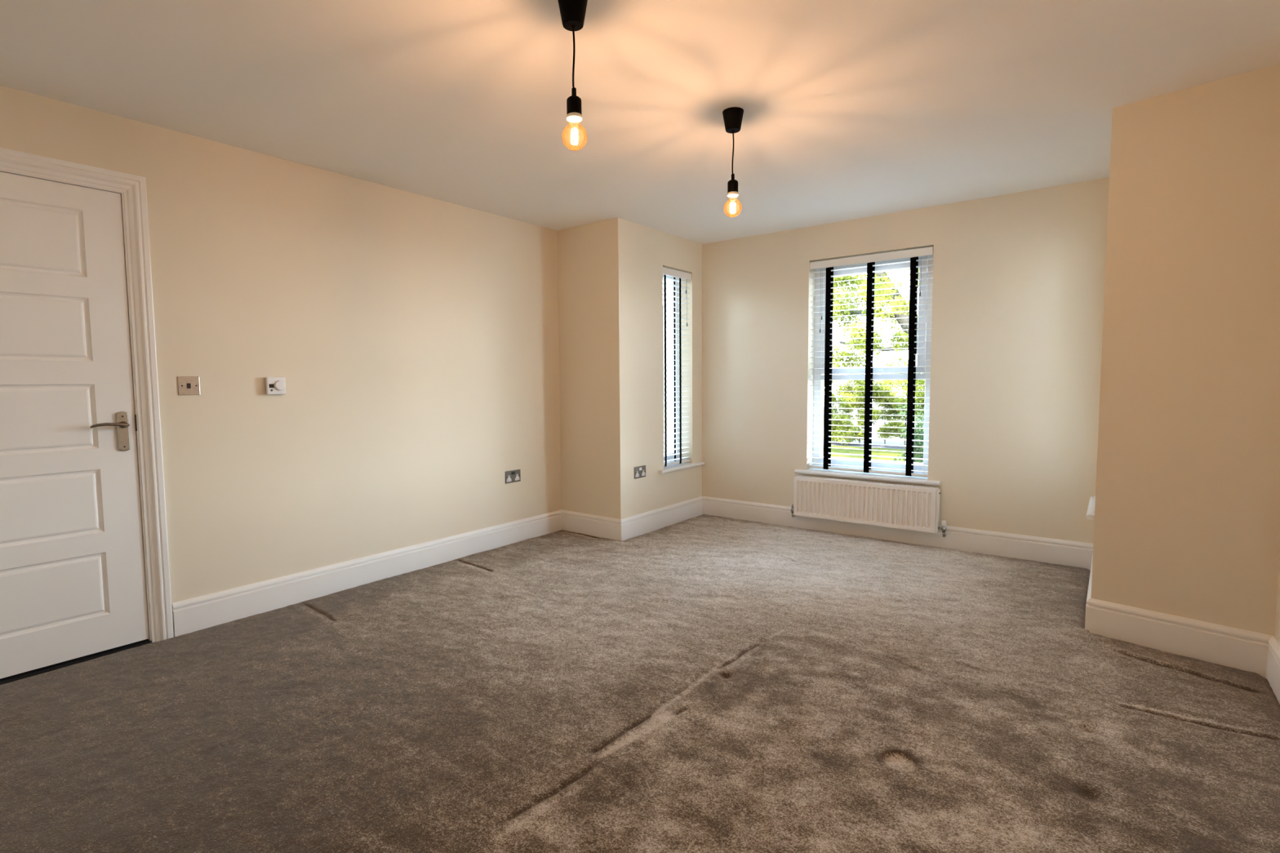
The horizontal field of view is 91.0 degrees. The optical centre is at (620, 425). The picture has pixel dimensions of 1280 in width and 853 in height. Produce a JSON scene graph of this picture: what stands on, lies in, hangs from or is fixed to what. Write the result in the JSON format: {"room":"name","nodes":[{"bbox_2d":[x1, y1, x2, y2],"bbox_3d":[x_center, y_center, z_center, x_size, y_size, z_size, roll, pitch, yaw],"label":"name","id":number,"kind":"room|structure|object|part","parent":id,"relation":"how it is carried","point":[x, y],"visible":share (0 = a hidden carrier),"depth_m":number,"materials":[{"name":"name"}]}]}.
{"room":"empty living room","nodes":[
{"label":"empty living room","id":0,"kind":"room"},
{"bbox_2d":[0,84,561,635],"bbox_3d":[-1.909,-0.208,3.535,0.300,2.450,4.800,3,5,38],"label":"wall","id":1,"kind":"structure","parent":0,"point":[413,338],"depth_m":3.56,"materials":[{"name":"beige paint"}]},
{"bbox_2d":[0,147,173,679],"bbox_3d":[-2.497,-0.028,2.615,0.185,2.171,0.946,3,5,38],"label":"door","id":2,"kind":"structure","parent":1,"relation":"in","point":[85,570],"depth_m":2.73,"materials":[{"name":"white paint"}]},
{"bbox_3d":[-2.483,-0.775,2.546,0.010,0.286,0.486,3,5,38],"label":"panel","id":3,"kind":"part","parent":2,"relation":"part of","materials":[{"name":"white paint"}]},
{"bbox_3d":[-2.479,-0.406,2.572,0.010,0.276,0.486,3,5,38],"label":"panel","id":4,"kind":"part","parent":2,"relation":"part of","materials":[{"name":"white paint"}]},
{"bbox_3d":[-2.476,-0.026,2.599,0.010,0.287,0.486,3,5,38],"label":"panel","id":5,"kind":"part","parent":2,"relation":"part of","materials":[{"name":"white paint"}]},
{"bbox_3d":[-2.472,0.351,2.625,0.010,0.285,0.486,3,5,38],"label":"panel","id":6,"kind":"part","parent":2,"relation":"part of","materials":[{"name":"white paint"}]},
{"bbox_3d":[-2.469,0.726,2.652,0.010,0.285,0.486,3,5,38],"label":"panel","id":7,"kind":"part","parent":2,"relation":"part of","materials":[{"name":"white paint"}]},
{"bbox_3d":[-2.273,0.001,2.795,0.053,0.031,0.142,3,5,38],"label":"lever","id":8,"kind":"part","parent":2,"relation":"part of","materials":[{"name":"metal"}]},
{"bbox_3d":[-2.262,0.027,2.859,0.009,0.180,0.045,3,5,38],"label":"handle","id":9,"kind":"part","parent":2,"relation":"part of","materials":[{"name":"silver metal"}]},
{"bbox_3d":[-2.244,-0.012,2.905,0.037,0.075,0.004,3,5,38],"label":"strike plate","id":10,"kind":"part","parent":2,"relation":"part of","materials":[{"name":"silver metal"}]},
{"bbox_2d":[177,376,199,395],"bbox_3d":[-2.094,-0.193,3.052,0.008,0.091,0.091,3,5,38],"label":"light switch","id":11,"kind":"object","parent":1,"relation":"attached to","point":[187,385],"visible":1,"depth_m":3.05,"materials":[{"name":"silver metal"}]},
{"bbox_2d":[265,377,285,394],"bbox_3d":[-1.837,-0.211,3.352,0.040,0.092,0.096,3,5,38],"label":"thermostat","id":12,"kind":"object","parent":1,"relation":"attached to","point":[273,385],"visible":1,"depth_m":3.34,"materials":[{"name":"white plastic"}]},
{"bbox_2d":[172,509,561,636],"bbox_3d":[-1.315,0.865,4.096,0.018,0.181,2.717,3,5,38],"label":"baseboard","id":13,"kind":"structure","parent":1,"relation":"attached to","point":[205,611],"depth_m":3.68,"materials":[{"name":"white wood"}]},
{"bbox_2d":[505,469,520,484],"bbox_3d":[-0.806,0.383,4.724,0.008,0.092,0.150,3,5,38],"label":"double socket","id":14,"kind":"object","parent":1,"relation":"attached to","point":[513,476],"visible":1,"depth_m":4.72,"materials":[{"name":"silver metal"}]},
{"bbox_2d":[506,475,511,481],"bbox_3d":[-0.829,0.397,4.692,0.002,0.046,0.048,3,5,38],"label":"outlet","id":15,"kind":"object","parent":14,"relation":"attached to","point":[508,477],"depth_m":4.69,"materials":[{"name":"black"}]},
{"bbox_2d":[556,217,644,519],"bbox_3d":[-0.156,-0.328,5.013,0.621,2.450,0.300,3,5,38],"label":"wall","id":16,"kind":"structure","parent":0,"point":[600,263],"depth_m":4.85,"materials":[{"name":"beige paint"}]},
{"bbox_2d":[561,509,621,541],"bbox_3d":[-0.236,0.794,4.961,0.639,0.181,0.018,3,5,38],"label":"baseboard","id":17,"kind":"structure","parent":16,"relation":"attached to","point":[601,526],"depth_m":4.94,"materials":[{"name":"white wood"}]},
{"bbox_2d":[0,514,1279,852],"bbox_3d":[0.098,1.037,2.617,4.076,0.050,5.693,3,5,38],"label":"floor","id":18,"kind":"structure","parent":0,"point":[704,683],"depth_m":2.23,"materials":[{"name":"beige carpet"}]},
{"bbox_2d":[0,0,1279,244],"bbox_3d":[0.074,-1.453,2.442,4.676,0.150,6.293,3,5,38],"label":"ceiling","id":19,"kind":"structure","parent":0,"point":[853,109],"depth_m":2.56,"materials":[{"name":"white paint"}]},
{"bbox_2d":[557,0,587,151],"bbox_3d":[-0.147,-1.111,1.990,0.094,0.464,0.094,3,5,38],"label":"pendant lamp","id":20,"kind":"object","parent":19,"relation":"hanging from","point":[572,12],"visible":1,"depth_m":1.98,"materials":[{"name":"black plastic"}]},
{"bbox_3d":[-0.145,-0.929,2.003,0.081,0.098,0.081,3,5,38],"label":"bulb","id":21,"kind":"part","parent":20,"relation":"part of","materials":[{"name":"orange glass"}]},
{"bbox_2d":[722,106,743,217],"bbox_3d":[0.508,-1.177,2.833,0.094,0.464,0.094,0,4,10],"label":"pendant lamp","id":22,"kind":"object","parent":19,"relation":"hanging from","point":[732,116],"visible":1,"depth_m":2.82,"materials":[{"name":"black plastic"}]},
{"bbox_3d":[0.510,-0.994,2.846,0.081,0.098,0.081,0,4,10],"label":"bulb","id":23,"kind":"part","parent":22,"relation":"part of","materials":[{"name":"orange glass"}]},
{"bbox_2d":[642,225,702,512],"bbox_3d":[0.432,-0.368,5.499,0.300,2.450,1.193,3,5,38],"label":"wall","id":24,"kind":"structure","parent":0,"point":[660,249],"depth_m":5.21,"materials":[{"name":"beige paint"}]},
{"bbox_2d":[634,465,645,479],"bbox_3d":[0.158,0.367,4.944,0.008,0.092,0.150,3,5,38],"label":"double socket","id":25,"kind":"object","parent":24,"relation":"attached to","point":[640,471],"visible":1,"depth_m":4.94,"materials":[{"name":"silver metal"}]},
{"bbox_2d":[621,496,702,541],"bbox_3d":[0.376,0.768,5.237,0.018,0.181,1.211,3,5,38],"label":"baseboard","id":26,"kind":"structure","parent":24,"relation":"attached to","point":[641,524],"depth_m":5.16,"materials":[{"name":"white wood"}]},
{"bbox_2d":[657,274,704,474],"bbox_3d":[0.394,-0.475,5.442,0.384,1.693,0.670,3,5,38],"label":"window","id":27,"kind":"structure","parent":24,"relation":"in","point":[669,369],"depth_m":5.51,"materials":[{"name":"white plastic"}]},
{"bbox_3d":[0.369,-0.505,5.422,0.004,1.506,0.326,3,5,38],"label":"pane","id":28,"kind":"part","parent":27,"relation":"part of","materials":[{"name":"clear glass"}]},
{"bbox_3d":[0.366,-0.489,5.425,0.070,1.663,0.450,3,5,38],"label":"frame","id":29,"kind":"part","parent":27,"relation":"part of","materials":[{"name":"white plastic"}]},
{"bbox_2d":[662,266,691,466],"bbox_3d":[0.461,-0.485,5.351,0.072,1.640,0.438,3,5,38],"label":"blind","id":30,"kind":"object","parent":27,"relation":"attached to","point":[668,272],"visible":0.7,"depth_m":5.36,"materials":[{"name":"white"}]},
{"bbox_3d":[0.464,0.321,5.411,0.052,0.016,0.438,3,5,38],"label":"rail","id":31,"kind":"part","parent":30,"relation":"part of","materials":[{"name":"white plastic"}]},
{"bbox_3d":[0.487,0.358,5.434,0.168,0.030,0.670,3,5,38],"label":"sill","id":32,"kind":"part","parent":27,"relation":"part of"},
{"bbox_2d":[702,177,1109,543],"bbox_3d":[1.951,-0.338,4.872,2.863,2.450,0.300,3,5,38],"label":"wall","id":33,"kind":"structure","parent":0,"point":[1019,278],"depth_m":4.32,"materials":[{"name":"beige paint"}]},
{"bbox_2d":[794,475,937,489],"bbox_3d":[1.830,0.430,4.755,1.040,0.009,0.066,3,5,38],"label":"window sill","id":34,"kind":"structure","parent":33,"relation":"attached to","point":[802,478],"depth_m":4.73,"materials":[{"name":"white metal"}]},
{"bbox_2d":[794,254,940,485],"bbox_3d":[1.947,-0.449,4.864,1.070,1.693,0.384,3,5,38],"label":"window","id":35,"kind":"structure","parent":33,"relation":"in","point":[818,396],"depth_m":4.80,"materials":[{"name":"white plastic"}]},
{"bbox_3d":[1.888,0.387,4.838,1.070,0.030,0.168,3,5,38],"label":"sill","id":36,"kind":"part","parent":35,"relation":"part of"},
{"bbox_2d":[808,246,933,476],"bbox_3d":[1.880,-0.458,4.779,0.888,1.640,0.072,3,5,38],"label":"blind","id":37,"kind":"object","parent":35,"relation":"attached to","point":[870,260],"visible":0.99,"depth_m":4.75,"materials":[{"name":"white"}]},
{"bbox_3d":[1.577,-0.999,4.943,0.004,0.466,0.002,3,5,38],"label":"cord","id":38,"kind":"part","parent":37,"relation":"part of","materials":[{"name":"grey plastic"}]},
{"bbox_3d":[1.891,0.347,4.840,0.888,0.016,0.052,3,5,38],"label":"rail","id":39,"kind":"part","parent":37,"relation":"part of","materials":[{"name":"white plastic"}]},
{"bbox_3d":[1.941,-0.815,4.835,0.770,0.830,0.062,3,5,38],"label":"sash","id":40,"kind":"part","parent":35,"relation":"part of","materials":[{"name":"white plastic"}]},
{"bbox_3d":[1.955,-0.418,4.805,0.112,0.018,0.015,3,5,38],"label":"handle","id":41,"kind":"part","parent":35,"relation":"part of","materials":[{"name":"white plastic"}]},
{"bbox_2d":[791,475,946,537],"bbox_3d":[1.846,0.596,4.769,1.145,0.350,0.105,3,5,38],"label":"radiator","id":42,"kind":"object","parent":33,"relation":"attached to","point":[906,507],"visible":1,"depth_m":4.70,"materials":[{"name":"white metal"}]},
{"bbox_2d":[702,496,1093,570],"bbox_3d":[1.863,0.783,4.826,2.863,0.181,0.018,3,5,38],"label":"baseboard","id":43,"kind":"structure","parent":33,"relation":"attached to","point":[1053,551],"depth_m":4.48,"materials":[{"name":"white wood"}]},
{"bbox_2d":[1090,63,1279,635],"bbox_3d":[2.626,-0.192,2.699,0.892,2.450,0.503,3,5,38],"label":"wall","id":44,"kind":"structure","parent":0,"point":[1187,522],"depth_m":2.66,"materials":[{"name":"beige paint"}]},
{"bbox_2d":[1084,598,1271,678],"bbox_3d":[2.420,0.923,2.759,0.018,0.181,0.617,-4,5,-41],"label":"baseboard","id":45,"kind":"structure","parent":44,"relation":"attached to","point":[1228,646],"depth_m":2.73,"materials":[{"name":"white wood"}]},
{"bbox_2d":[1274,549,1279,645],"bbox_3d":[1.391,-0.037,0.657,0.300,2.450,4.352,3,5,38],"label":"wall","id":46,"kind":"structure","parent":0,"point":[1277,626],"depth_m":2.49,"materials":[{"name":"beige paint"}]},
{"bbox_2d":[1265,635,1279,704],"bbox_3d":[1.277,1.069,0.834,0.018,0.181,4.352,3,5,38],"label":"baseboard","id":47,"kind":"structure","parent":46,"relation":"attached to","point":[1273,665],"depth_m":2.43,"materials":[{"name":"white wood"}]},
{"bbox_3d":[2.918,-0.254,3.546,0.300,2.450,1.193,3,5,38],"label":"wall","id":48,"kind":"structure","parent":0,"visible":0},
{"bbox_2d":[1085,553,1093,606],"bbox_3d":[2.601,0.872,3.466,0.018,0.181,1.245,3,5,38],"label":"baseboard","id":49,"kind":"structure","parent":48,"relation":"attached to","point":[1089,592],"depth_m":3.18,"materials":[{"name":"white wood"}]},
{"bbox_2d":[1085,496,1095,519],"bbox_3d":[2.831,-0.357,3.432,0.384,1.693,0.660,3,5,38],"label":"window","id":50,"kind":"structure","parent":48,"relation":"in","point":[1091,510],"depth_m":3.47,"materials":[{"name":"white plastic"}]},
{"label":"outside","id":51,"kind":"structure","parent":0,"visible":0},
{"bbox_2d":[822,444,921,461],"bbox_3d":[3.912,0.659,10.750,28.000,0.100,4.800,3,5,38],"label":"lawn","id":52,"kind":"structure","parent":51,"point":[833,450],"depth_m":11.93,"materials":[{"name":"green plant"}]},
{"bbox_2d":[823,373,924,446],"bbox_3d":[5.681,-0.367,13.036,5.261,1.640,1.109,3,5,38],"label":"hedge","id":53,"kind":"object","parent":52,"relation":"on","point":[920,398],"visible":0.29,"depth_m":13.18,"materials":[{"name":"green plant"}]},
{"bbox_2d":[831,267,924,396],"bbox_3d":[4.443,-1.887,10.894,5.156,5.032,3.150,3,5,38],"label":"tree","id":54,"kind":"object","parent":52,"relation":"on","point":[897,296],"visible":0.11,"depth_m":10.72,"materials":[{"name":"green plant"}]},
{"bbox_2d":[893,402,924,462],"bbox_3d":[4.521,0.165,8.949,1.129,1.129,0.990,3,5,38],"label":"shrub","id":55,"kind":"object","parent":52,"relation":"on","point":[921,431],"visible":0.22,"depth_m":8.96,"materials":[{"name":"green plant"}]},
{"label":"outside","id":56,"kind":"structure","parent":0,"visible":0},
{"bbox_2d":[822,400,924,450],"bbox_3d":[14.829,-0.396,24.579,60.000,0.100,30.500,3,5,38],"label":"road","id":57,"kind":"structure","parent":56,"point":[874,434],"depth_m":14.49,"materials":[{"name":"grey asphalt"}]},
{"bbox_3d":[0.099,1.171,2.627,4.676,0.190,6.293,3,5,38],"label":"floor slab","id":58,"kind":"structure","parent":0,"visible":0},
{"bbox_2d":[0,639,151,684],"bbox_3d":[-2.512,1.066,2.712,0.140,0.056,0.790,3,5,38],"label":"threshold","id":59,"kind":"object","parent":58,"relation":"on","point":[56,666],"visible":0.33,"depth_m":2.75,"materials":[{"name":"black plastic"}]}
]}

